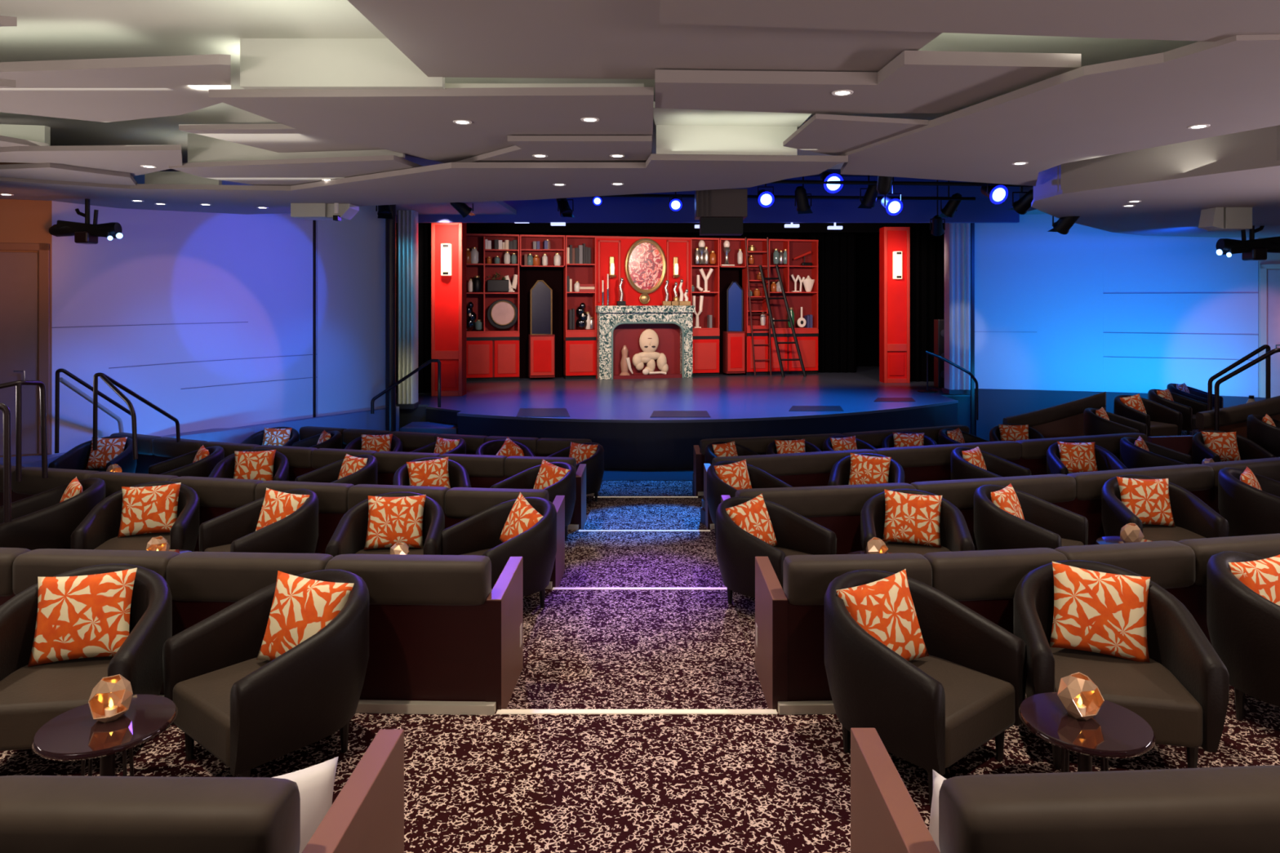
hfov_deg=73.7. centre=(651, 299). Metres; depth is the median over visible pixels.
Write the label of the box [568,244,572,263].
book
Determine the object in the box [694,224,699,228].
lamp
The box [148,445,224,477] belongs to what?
tub chair
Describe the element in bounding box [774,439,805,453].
throw cushion
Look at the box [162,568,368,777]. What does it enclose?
tub chair
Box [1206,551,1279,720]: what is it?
tub chair
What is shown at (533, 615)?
floor
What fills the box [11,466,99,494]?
cushion
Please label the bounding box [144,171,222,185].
ceiling
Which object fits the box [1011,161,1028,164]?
recessed light
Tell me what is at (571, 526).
trim
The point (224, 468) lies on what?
tub chair
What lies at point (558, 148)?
ceiling
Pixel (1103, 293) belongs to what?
trim
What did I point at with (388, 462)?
cushion
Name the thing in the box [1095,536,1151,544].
side table
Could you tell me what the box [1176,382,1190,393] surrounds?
throw cushion
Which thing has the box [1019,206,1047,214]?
ceiling
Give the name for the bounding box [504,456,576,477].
cushion
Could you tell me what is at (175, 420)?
handrail
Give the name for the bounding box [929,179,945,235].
spotlight
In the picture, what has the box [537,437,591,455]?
cushion
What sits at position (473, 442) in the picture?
cushion
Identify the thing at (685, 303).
figurine
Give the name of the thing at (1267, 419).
throw cushion
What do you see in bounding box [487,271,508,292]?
potted plant
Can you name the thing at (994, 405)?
wall
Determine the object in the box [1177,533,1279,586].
cushion
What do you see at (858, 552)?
side table
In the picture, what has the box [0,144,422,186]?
ceiling
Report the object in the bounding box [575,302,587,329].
figure
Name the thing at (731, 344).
bookcase
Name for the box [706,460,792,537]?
tub chair
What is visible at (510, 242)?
book
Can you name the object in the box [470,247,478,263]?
jar
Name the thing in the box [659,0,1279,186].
ceiling
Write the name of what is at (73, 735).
side table
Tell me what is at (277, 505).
throw cushion
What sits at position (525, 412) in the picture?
floor mat
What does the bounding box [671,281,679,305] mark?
figurine
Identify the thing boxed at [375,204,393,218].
spotlight
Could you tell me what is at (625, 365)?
ornament
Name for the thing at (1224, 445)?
throw cushion
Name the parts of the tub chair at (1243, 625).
leg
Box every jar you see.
[466,248,471,263]
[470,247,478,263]
[475,320,482,329]
[486,256,491,263]
[493,256,500,263]
[503,251,510,263]
[511,253,516,263]
[527,253,533,265]
[533,254,539,265]
[542,253,547,265]
[554,253,560,266]
[573,281,580,292]
[585,311,591,328]
[590,316,594,328]
[673,296,678,301]
[691,284,694,291]
[694,248,699,263]
[704,247,708,263]
[709,251,715,263]
[737,248,742,263]
[748,245,755,251]
[748,255,754,263]
[753,288,759,296]
[756,272,761,279]
[760,311,765,325]
[770,281,776,291]
[773,248,778,263]
[776,280,781,291]
[778,250,783,263]
[783,248,786,263]
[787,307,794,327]
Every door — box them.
[0,251,38,455]
[1267,269,1279,397]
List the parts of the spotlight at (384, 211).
barn door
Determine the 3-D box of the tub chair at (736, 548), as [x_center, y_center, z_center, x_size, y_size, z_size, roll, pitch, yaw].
[0.950,2.105,7.039,0.821,0.830,0.860,0,0,42]
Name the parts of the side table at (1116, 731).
rod, rod, rod, rod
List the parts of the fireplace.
moulding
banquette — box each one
[0,464,564,587]
[0,547,523,711]
[0,729,404,852]
[110,432,586,529]
[299,426,599,496]
[692,425,969,496]
[700,432,1147,529]
[720,457,1279,554]
[755,533,1279,711]
[850,728,1279,852]
[1002,391,1106,438]
[1195,395,1279,438]
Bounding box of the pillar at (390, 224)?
[385,204,395,431]
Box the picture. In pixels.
[624,238,666,293]
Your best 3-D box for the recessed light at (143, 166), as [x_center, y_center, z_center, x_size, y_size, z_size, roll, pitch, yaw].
[-5.448,-1.446,9.249,0.160,0.008,0.160,0,0,0]
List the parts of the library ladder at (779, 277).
rail, rail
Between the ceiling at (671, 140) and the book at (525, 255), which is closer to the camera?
the ceiling at (671, 140)
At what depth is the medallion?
24.66 m
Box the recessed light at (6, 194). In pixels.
[0,193,13,195]
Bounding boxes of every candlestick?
[600,280,604,306]
[605,274,609,306]
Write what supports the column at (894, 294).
on the floor at (723, 396)
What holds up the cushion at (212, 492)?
on the banquette at (218, 496)
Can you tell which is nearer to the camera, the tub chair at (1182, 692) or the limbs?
the tub chair at (1182, 692)
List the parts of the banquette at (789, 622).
arm panel, panel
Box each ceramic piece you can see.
[504,274,517,292]
[692,295,703,328]
[696,267,713,292]
[791,274,804,292]
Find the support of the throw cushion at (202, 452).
on the tub chair at (183, 465)
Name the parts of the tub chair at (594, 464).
leg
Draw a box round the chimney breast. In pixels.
[595,235,690,378]
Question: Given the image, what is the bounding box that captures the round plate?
[486,299,517,328]
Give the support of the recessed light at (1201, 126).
in the ceiling at (1230, 85)
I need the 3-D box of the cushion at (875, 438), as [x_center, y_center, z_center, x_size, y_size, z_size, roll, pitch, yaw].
[4.221,2.255,14.074,2.493,0.250,0.218,0,0,-22]
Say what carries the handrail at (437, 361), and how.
on the step
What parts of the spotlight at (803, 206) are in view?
barn door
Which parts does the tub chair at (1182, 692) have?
leg, seat, leg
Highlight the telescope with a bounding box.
[793,250,812,266]
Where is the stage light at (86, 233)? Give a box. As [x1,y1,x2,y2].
[48,199,122,244]
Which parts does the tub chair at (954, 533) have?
seat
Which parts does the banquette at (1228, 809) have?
arm panel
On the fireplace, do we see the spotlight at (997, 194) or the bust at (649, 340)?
the bust at (649, 340)
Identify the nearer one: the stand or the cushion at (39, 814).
the cushion at (39, 814)
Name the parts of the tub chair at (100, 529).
seat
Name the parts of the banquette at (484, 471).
panel, arm panel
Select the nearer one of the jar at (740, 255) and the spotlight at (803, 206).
the spotlight at (803, 206)
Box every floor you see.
[0,427,254,467]
[0,685,1279,852]
[395,366,975,419]
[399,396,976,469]
[449,480,814,852]
[523,587,755,666]
[564,528,717,568]
[586,495,703,519]
[599,480,692,494]
[602,468,693,480]
[1181,429,1198,435]
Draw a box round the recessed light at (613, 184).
[610,182,624,185]
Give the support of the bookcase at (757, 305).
on the floor at (723, 396)
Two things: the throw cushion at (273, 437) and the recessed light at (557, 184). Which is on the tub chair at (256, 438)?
the throw cushion at (273, 437)
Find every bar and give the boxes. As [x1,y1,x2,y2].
[595,194,975,199]
[768,179,1033,186]
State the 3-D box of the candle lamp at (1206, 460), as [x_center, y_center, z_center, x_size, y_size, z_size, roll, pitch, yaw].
[7.283,2.154,11.148,0.155,0.173,0.167,0,0,-25]
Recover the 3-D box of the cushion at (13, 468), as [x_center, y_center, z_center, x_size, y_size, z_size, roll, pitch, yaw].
[-6.827,1.815,8.734,0.937,0.250,0.207,0,0,16]
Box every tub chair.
[0,477,105,550]
[0,563,172,751]
[48,435,136,473]
[71,481,199,551]
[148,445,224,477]
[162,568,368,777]
[199,488,318,553]
[208,448,288,480]
[240,426,299,446]
[291,431,342,448]
[294,454,377,485]
[325,491,444,556]
[344,432,402,452]
[392,457,471,488]
[409,437,466,454]
[440,497,556,608]
[475,439,535,456]
[489,462,575,540]
[546,442,604,502]
[704,441,759,464]
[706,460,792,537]
[715,496,836,604]
[766,438,821,454]
[822,435,876,451]
[824,568,1026,806]
[827,453,904,485]
[860,488,974,555]
[881,431,937,448]
[937,428,989,444]
[951,447,1031,479]
[973,484,1088,550]
[989,423,1044,441]
[1013,560,1229,769]
[1046,440,1127,475]
[1083,408,1146,435]
[1101,475,1228,542]
[1113,395,1182,436]
[1120,436,1191,468]
[1147,389,1207,435]
[1167,382,1223,409]
[1191,430,1275,464]
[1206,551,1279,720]
[1217,467,1279,536]
[1247,414,1279,457]
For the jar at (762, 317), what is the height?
0.400 m
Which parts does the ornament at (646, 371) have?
arm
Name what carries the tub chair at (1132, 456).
on the floor at (572, 535)
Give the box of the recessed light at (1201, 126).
[1187,124,1210,128]
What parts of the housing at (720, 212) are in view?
frame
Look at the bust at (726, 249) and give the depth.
25.46 m
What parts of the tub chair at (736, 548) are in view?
leg, seat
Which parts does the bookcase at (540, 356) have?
shelf, shelf, door, raised panel, shelf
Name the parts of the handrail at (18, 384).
post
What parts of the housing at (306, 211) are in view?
post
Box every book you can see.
[484,239,487,248]
[487,240,491,248]
[493,239,498,248]
[498,240,502,248]
[504,240,508,249]
[508,240,512,249]
[512,240,516,249]
[524,253,527,265]
[532,241,536,249]
[536,240,539,249]
[543,240,547,248]
[547,240,550,248]
[566,247,569,263]
[566,275,568,291]
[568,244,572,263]
[568,279,572,291]
[568,309,572,328]
[571,308,574,328]
[572,248,574,263]
[574,248,578,263]
[577,244,582,263]
[579,284,594,286]
[579,286,594,288]
[579,289,595,292]
[582,243,585,263]
[585,246,587,263]
[587,247,591,263]
[706,315,711,328]
[720,264,734,266]
[804,315,809,328]
[806,314,812,328]
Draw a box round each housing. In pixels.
[290,203,359,221]
[694,188,747,235]
[1198,207,1252,231]
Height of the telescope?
0.462 m
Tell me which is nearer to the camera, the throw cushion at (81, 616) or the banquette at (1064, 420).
the throw cushion at (81, 616)
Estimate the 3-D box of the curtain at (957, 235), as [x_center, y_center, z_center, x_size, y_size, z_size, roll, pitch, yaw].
[7.245,-0.100,20.150,0.593,4.600,0.500,0,0,0]
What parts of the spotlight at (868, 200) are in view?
barn door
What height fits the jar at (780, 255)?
0.400 m
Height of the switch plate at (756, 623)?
0.130 m
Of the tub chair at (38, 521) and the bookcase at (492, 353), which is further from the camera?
the bookcase at (492, 353)
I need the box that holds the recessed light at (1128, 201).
[1127,200,1141,202]
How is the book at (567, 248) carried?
on the bookcase at (579, 345)
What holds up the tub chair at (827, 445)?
on the floor at (589, 500)
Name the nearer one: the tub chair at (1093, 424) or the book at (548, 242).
the tub chair at (1093, 424)
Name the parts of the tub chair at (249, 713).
leg, seat, leg, leg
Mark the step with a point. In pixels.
(416, 427)
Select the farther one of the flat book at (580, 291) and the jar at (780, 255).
the jar at (780, 255)
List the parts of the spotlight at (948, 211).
barn door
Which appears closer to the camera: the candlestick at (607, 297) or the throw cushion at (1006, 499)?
the throw cushion at (1006, 499)
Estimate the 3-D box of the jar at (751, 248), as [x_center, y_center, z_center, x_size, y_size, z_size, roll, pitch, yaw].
[3.028,-1.548,25.672,0.200,0.180,0.195,0,0,-14]
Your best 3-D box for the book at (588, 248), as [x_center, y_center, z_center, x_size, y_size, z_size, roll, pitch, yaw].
[-1.799,-1.265,24.526,0.084,0.467,0.225,0,0,-14]
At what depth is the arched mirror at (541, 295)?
24.25 m
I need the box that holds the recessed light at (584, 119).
[580,117,599,122]
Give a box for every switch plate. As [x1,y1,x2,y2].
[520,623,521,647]
[755,622,757,647]
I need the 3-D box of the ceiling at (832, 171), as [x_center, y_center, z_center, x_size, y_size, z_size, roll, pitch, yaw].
[0.750,-2.825,20.600,17.500,0.150,16.800,0,0,0]
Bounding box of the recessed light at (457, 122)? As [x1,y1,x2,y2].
[453,120,471,124]
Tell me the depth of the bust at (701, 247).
25.28 m
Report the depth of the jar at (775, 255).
25.79 m
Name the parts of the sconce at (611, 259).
lamp glass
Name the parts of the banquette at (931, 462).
seat, arm panel, panel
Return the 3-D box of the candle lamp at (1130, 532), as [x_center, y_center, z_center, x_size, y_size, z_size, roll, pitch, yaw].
[3.964,1.934,7.042,0.167,0.173,0.154,0,0,8]
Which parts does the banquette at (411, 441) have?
panel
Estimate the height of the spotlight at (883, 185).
1.230 m
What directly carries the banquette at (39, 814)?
on the floor at (444, 754)
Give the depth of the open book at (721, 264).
25.37 m
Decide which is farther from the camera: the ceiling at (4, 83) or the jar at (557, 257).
the jar at (557, 257)
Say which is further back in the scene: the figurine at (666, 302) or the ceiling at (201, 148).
the figurine at (666, 302)
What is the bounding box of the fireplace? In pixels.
[595,305,695,379]
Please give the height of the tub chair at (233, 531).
0.830 m
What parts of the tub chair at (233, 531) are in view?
seat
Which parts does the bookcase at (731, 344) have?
shelf, door, raised panel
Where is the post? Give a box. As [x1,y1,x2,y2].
[970,222,974,434]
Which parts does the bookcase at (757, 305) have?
rail, shelf, shelf, shelf, door, raised panel, shelf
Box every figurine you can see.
[616,277,626,305]
[662,280,671,305]
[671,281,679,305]
[678,279,683,305]
[683,288,690,305]
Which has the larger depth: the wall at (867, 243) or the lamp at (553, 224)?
the wall at (867, 243)
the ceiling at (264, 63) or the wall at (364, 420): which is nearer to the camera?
the ceiling at (264, 63)
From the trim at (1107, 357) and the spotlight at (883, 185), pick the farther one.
the trim at (1107, 357)
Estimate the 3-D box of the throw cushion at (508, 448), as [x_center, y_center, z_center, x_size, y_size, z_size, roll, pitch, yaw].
[-2.094,2.382,12.845,0.650,0.624,0.212,0,0,-15]
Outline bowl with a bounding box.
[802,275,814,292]
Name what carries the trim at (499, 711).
attached to the floor at (444, 754)
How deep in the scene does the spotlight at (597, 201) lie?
15.37 m
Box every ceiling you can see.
[0,0,1199,214]
[0,15,17,26]
[0,53,231,122]
[0,78,15,88]
[0,124,50,146]
[0,135,48,146]
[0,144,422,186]
[0,153,848,214]
[0,162,137,185]
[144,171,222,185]
[178,123,429,159]
[187,133,404,162]
[208,50,1081,163]
[240,38,444,88]
[347,0,942,79]
[444,83,644,88]
[453,135,652,162]
[653,102,811,128]
[656,124,797,155]
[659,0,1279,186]
[807,168,877,176]
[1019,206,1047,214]
[1031,160,1279,237]
[1033,124,1279,198]
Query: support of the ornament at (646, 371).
on the fireplace
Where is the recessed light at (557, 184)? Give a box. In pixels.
[552,183,565,186]
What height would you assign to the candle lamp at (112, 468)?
0.173 m
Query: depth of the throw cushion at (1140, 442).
11.62 m
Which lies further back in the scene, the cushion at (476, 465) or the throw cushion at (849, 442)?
the throw cushion at (849, 442)
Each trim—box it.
[0,242,49,453]
[52,321,248,328]
[108,354,316,368]
[159,694,496,715]
[180,377,313,389]
[312,220,315,417]
[457,400,958,422]
[466,222,903,232]
[496,709,777,714]
[545,581,551,589]
[552,587,727,590]
[567,524,578,529]
[578,529,710,531]
[593,496,697,497]
[697,491,703,495]
[710,524,715,528]
[777,684,1231,715]
[974,331,1027,332]
[1102,293,1174,293]
[1102,332,1243,334]
[1106,356,1239,359]
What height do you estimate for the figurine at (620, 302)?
0.801 m
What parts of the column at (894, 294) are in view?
panel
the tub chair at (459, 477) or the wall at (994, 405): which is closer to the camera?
the tub chair at (459, 477)
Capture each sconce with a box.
[440,243,451,275]
[608,256,616,278]
[672,257,679,278]
[893,251,902,279]
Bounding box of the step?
[400,422,457,434]
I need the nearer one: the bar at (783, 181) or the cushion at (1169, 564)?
the cushion at (1169, 564)
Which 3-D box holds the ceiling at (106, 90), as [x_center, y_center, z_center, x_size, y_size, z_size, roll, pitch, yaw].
[-4.669,-1.655,6.910,3.760,0.070,1.668,0,0,7]
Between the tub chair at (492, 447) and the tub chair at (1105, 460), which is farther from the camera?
the tub chair at (492, 447)
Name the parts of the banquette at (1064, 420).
panel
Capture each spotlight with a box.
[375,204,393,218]
[449,202,475,217]
[555,198,575,217]
[592,195,602,205]
[669,191,682,211]
[757,183,774,207]
[794,176,812,213]
[820,171,843,193]
[857,175,878,208]
[876,175,893,195]
[881,177,902,215]
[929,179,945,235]
[937,180,961,217]
[980,182,1008,204]
[1008,186,1033,214]
[1047,215,1079,234]
[1216,226,1279,261]
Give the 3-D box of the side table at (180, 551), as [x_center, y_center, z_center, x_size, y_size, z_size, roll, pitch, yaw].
[-3.850,2.270,6.652,0.524,0.500,0.524,0,0,36]
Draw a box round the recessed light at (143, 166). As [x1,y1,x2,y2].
[140,164,157,168]
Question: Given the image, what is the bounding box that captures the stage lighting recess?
[395,176,1019,222]
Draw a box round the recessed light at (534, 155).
[532,154,547,157]
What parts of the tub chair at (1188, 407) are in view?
seat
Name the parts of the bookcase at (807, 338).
door, raised panel, shelf, shelf, rail, shelf, door, raised panel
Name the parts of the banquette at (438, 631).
panel, arm panel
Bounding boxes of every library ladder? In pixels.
[744,237,771,375]
[759,265,806,377]
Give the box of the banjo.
[796,306,805,327]
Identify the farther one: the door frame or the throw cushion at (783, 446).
the door frame
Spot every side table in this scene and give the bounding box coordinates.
[31,694,177,776]
[168,549,191,553]
[847,551,891,554]
[1017,692,1155,772]
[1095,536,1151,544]
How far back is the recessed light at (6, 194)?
10.97 m
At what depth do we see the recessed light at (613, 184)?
9.97 m
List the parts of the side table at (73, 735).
rod, rod, rod, rod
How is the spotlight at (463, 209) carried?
hanging from the ceiling at (832, 171)
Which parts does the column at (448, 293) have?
panel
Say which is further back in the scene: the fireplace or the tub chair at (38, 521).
the fireplace
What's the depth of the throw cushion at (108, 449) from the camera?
11.70 m
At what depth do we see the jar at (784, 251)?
25.87 m
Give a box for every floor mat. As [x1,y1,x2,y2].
[516,408,569,417]
[649,410,710,417]
[788,405,844,411]
[874,397,915,401]
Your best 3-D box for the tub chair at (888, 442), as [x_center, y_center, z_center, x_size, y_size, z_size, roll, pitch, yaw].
[4.077,2.545,13.446,0.860,0.830,0.821,0,0,10]
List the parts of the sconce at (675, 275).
plate, lamp glass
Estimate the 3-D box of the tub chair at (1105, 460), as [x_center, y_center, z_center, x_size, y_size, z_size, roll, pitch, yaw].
[5.678,2.325,11.242,0.860,0.830,0.821,0,0,5]
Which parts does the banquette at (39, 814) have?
arm panel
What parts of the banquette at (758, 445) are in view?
seat, arm panel, panel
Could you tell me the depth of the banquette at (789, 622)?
4.87 m
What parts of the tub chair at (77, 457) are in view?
seat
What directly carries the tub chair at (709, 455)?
on the floor at (589, 500)
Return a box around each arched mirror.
[530,280,552,334]
[726,281,743,331]
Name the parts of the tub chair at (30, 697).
seat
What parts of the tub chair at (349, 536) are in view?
seat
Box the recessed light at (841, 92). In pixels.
[831,89,853,96]
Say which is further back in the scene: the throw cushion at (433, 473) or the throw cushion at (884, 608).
the throw cushion at (433, 473)
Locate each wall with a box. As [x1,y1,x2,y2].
[0,162,52,457]
[52,163,316,454]
[235,405,399,434]
[316,205,385,417]
[485,232,879,366]
[974,186,1103,391]
[976,388,1265,440]
[1103,230,1258,397]
[1258,237,1279,397]
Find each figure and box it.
[466,302,476,329]
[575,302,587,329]
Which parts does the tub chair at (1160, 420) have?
seat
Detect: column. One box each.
[395,209,420,408]
[431,222,466,395]
[879,226,910,382]
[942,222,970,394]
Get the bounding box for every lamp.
[48,224,74,236]
[88,674,133,722]
[94,222,122,235]
[106,463,122,472]
[145,535,169,551]
[390,542,408,554]
[514,222,528,223]
[551,222,565,226]
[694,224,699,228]
[784,222,799,227]
[827,222,842,229]
[866,537,888,554]
[1057,672,1104,719]
[1120,523,1144,542]
[1201,457,1214,464]
[1216,238,1244,253]
[1266,242,1279,253]
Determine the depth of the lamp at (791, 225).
19.02 m
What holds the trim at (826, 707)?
attached to the floor at (444, 754)
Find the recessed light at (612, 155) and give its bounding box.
[609,154,625,157]
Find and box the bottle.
[1246,395,1255,403]
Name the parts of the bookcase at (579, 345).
shelf, shelf, shelf, rail, door, raised panel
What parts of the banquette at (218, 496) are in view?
panel, arm panel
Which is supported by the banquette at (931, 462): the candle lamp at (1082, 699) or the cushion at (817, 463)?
the cushion at (817, 463)
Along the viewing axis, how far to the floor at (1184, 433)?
15.77 m
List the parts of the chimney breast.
pilaster frame, pilaster frame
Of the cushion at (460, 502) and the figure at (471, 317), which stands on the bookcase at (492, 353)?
the figure at (471, 317)
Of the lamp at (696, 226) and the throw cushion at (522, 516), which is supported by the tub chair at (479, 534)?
the throw cushion at (522, 516)
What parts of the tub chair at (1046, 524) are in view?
seat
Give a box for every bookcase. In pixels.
[466,233,519,381]
[519,234,564,377]
[563,235,596,379]
[689,237,719,376]
[719,238,746,373]
[742,238,768,375]
[768,239,818,374]
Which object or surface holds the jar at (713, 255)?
on the bookcase at (705, 340)
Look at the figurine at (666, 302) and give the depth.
24.58 m
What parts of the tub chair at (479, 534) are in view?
seat, leg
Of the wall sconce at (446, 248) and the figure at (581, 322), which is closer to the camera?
the wall sconce at (446, 248)
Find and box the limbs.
[631,351,668,374]
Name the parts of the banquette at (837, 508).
arm panel, panel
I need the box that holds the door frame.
[1259,263,1279,397]
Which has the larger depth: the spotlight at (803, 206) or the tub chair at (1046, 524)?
the spotlight at (803, 206)
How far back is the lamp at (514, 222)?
19.02 m
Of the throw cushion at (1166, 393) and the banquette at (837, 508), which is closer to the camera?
the banquette at (837, 508)
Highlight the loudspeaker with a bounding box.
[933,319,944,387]
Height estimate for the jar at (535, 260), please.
0.300 m
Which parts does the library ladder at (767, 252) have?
rail, rail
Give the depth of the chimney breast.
24.66 m
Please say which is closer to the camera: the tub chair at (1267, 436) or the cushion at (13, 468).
the cushion at (13, 468)
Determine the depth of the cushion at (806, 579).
4.79 m
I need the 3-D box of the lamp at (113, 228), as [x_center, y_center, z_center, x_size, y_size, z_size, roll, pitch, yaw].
[-7.344,-0.943,11.483,0.340,0.187,0.187,-5,0,0]
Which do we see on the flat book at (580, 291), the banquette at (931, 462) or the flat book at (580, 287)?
the flat book at (580, 287)
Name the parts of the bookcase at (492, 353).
raised panel, door, shelf, shelf, shelf, rail, shelf, door, raised panel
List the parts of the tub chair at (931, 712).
leg, leg, seat, leg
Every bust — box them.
[631,328,668,374]
[697,240,706,264]
[722,240,730,264]
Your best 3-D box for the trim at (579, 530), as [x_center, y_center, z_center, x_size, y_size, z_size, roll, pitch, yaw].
[-0.080,2.762,10.118,1.560,0.056,0.047,0,0,0]
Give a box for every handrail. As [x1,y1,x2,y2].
[0,380,48,481]
[0,402,11,522]
[54,368,131,453]
[59,377,124,432]
[93,372,180,450]
[99,374,137,459]
[370,359,440,413]
[925,351,978,420]
[1207,344,1271,410]
[1214,347,1279,431]
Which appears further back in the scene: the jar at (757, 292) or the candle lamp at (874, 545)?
the jar at (757, 292)
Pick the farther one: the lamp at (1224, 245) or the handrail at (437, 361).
the handrail at (437, 361)
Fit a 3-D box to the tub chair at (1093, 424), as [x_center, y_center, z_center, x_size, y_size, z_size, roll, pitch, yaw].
[7.256,2.145,13.407,0.821,0.830,0.860,0,0,38]
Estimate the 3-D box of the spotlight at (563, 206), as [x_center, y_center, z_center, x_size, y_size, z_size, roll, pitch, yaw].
[-1.689,-2.176,16.540,0.286,1.168,0.374,0,0,-40]
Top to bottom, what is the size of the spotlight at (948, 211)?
1.218 m
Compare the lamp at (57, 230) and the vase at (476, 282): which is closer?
the lamp at (57, 230)
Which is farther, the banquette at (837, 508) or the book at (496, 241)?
the book at (496, 241)
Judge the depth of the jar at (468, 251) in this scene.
23.60 m
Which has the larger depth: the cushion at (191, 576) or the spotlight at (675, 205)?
the spotlight at (675, 205)
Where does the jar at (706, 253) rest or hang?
on the bookcase at (705, 340)
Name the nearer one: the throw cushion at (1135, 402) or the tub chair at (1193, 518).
the tub chair at (1193, 518)
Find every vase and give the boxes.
[467,279,472,292]
[472,275,480,292]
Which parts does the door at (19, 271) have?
handle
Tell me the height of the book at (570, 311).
0.556 m
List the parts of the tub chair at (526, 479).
leg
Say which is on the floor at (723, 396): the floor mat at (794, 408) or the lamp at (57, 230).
the floor mat at (794, 408)
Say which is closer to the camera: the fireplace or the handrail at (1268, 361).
the handrail at (1268, 361)
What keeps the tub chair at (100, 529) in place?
on the floor at (533, 615)
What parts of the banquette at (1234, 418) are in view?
panel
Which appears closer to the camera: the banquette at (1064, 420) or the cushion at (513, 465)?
the cushion at (513, 465)
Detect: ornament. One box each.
[619,345,632,375]
[642,368,666,374]
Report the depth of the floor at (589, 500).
12.47 m
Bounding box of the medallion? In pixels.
[639,293,649,303]
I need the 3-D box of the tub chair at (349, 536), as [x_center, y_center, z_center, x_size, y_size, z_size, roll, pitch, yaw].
[-2.171,2.105,7.149,0.860,0.830,0.821,0,0,-5]
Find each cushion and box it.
[0,464,24,492]
[0,547,31,596]
[0,775,300,852]
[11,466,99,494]
[12,548,180,595]
[27,568,137,666]
[59,475,82,502]
[85,437,127,469]
[88,471,178,497]
[110,432,161,455]
[117,482,181,537]
[152,436,207,457]
[166,551,333,602]
[169,476,263,508]
[192,444,208,462]
[200,441,260,457]
[233,449,275,481]
[253,444,317,468]
[254,480,354,513]
[255,488,310,530]
[256,570,354,660]
[262,427,292,445]
[271,756,338,852]
[299,426,346,443]
[311,448,377,468]
[316,430,330,444]
[324,554,491,605]
[337,453,368,479]
[342,428,391,444]
[347,484,448,514]
[360,434,392,451]
[364,494,426,549]
[373,451,440,473]
[388,431,438,448]
[406,457,450,488]
[433,436,460,454]
[435,433,487,452]
[438,453,506,477]
[444,487,548,518]
[484,435,539,454]
[495,436,524,457]
[498,492,542,542]
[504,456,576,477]
[533,459,569,489]
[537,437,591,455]
[568,441,597,463]
[699,433,844,455]
[702,497,705,509]
[711,440,737,457]
[711,448,877,475]
[714,459,751,489]
[725,493,777,546]
[734,482,915,517]
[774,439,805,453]
[782,552,932,605]
[830,435,857,450]
[835,568,928,661]
[842,425,969,447]
[848,453,891,484]
[872,440,1021,467]
[882,488,942,547]
[892,431,924,447]
[910,474,1076,509]
[923,547,1067,600]
[928,768,946,852]
[938,764,1279,852]
[946,427,964,443]
[961,446,986,470]
[991,484,1024,519]
[998,424,1028,441]
[1015,432,1147,459]
[1049,561,1150,662]
[1054,540,1195,588]
[1057,441,1097,473]
[1066,463,1213,500]
[1095,407,1109,420]
[1116,476,1175,527]
[1120,393,1146,413]
[1134,435,1149,451]
[1156,388,1173,401]
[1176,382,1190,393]
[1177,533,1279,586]
[1200,431,1240,461]
[1203,457,1279,488]
[1228,554,1279,605]
[1240,466,1262,490]
[1262,413,1275,426]
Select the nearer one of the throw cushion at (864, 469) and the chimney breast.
the throw cushion at (864, 469)
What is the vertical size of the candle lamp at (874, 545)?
0.173 m
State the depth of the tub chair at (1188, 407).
15.10 m
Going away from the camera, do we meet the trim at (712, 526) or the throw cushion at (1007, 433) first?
the trim at (712, 526)
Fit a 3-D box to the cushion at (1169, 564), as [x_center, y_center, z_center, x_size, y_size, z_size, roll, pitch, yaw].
[2.821,1.595,5.096,0.833,0.250,0.206,0,0,-10]
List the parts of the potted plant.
pot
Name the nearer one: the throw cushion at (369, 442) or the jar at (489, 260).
the throw cushion at (369, 442)
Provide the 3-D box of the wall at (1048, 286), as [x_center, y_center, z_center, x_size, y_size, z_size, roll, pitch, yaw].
[9.056,-0.450,19.935,2.856,5.100,0.197,0,0,15]
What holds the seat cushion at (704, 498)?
on the banquette at (931, 462)
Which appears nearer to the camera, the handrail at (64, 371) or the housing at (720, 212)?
the handrail at (64, 371)
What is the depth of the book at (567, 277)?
24.27 m
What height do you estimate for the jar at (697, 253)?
0.460 m
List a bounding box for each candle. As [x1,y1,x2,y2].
[104,705,117,716]
[607,274,608,288]
[1075,702,1086,715]
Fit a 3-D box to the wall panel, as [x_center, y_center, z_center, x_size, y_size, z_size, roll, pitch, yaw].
[7.627,2.420,12.507,0.720,0.840,0.090,0,0,-10]
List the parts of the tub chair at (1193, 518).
seat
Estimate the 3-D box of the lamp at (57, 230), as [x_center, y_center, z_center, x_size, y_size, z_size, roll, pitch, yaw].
[-7.905,-0.943,11.483,0.340,0.187,0.187,-5,0,0]
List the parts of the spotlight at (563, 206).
barn door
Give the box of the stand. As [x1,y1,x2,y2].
[917,353,937,392]
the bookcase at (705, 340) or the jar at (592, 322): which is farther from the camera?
the bookcase at (705, 340)
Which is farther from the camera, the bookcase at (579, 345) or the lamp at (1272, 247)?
the bookcase at (579, 345)
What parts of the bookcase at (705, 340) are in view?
shelf, shelf, shelf, raised panel, rail, door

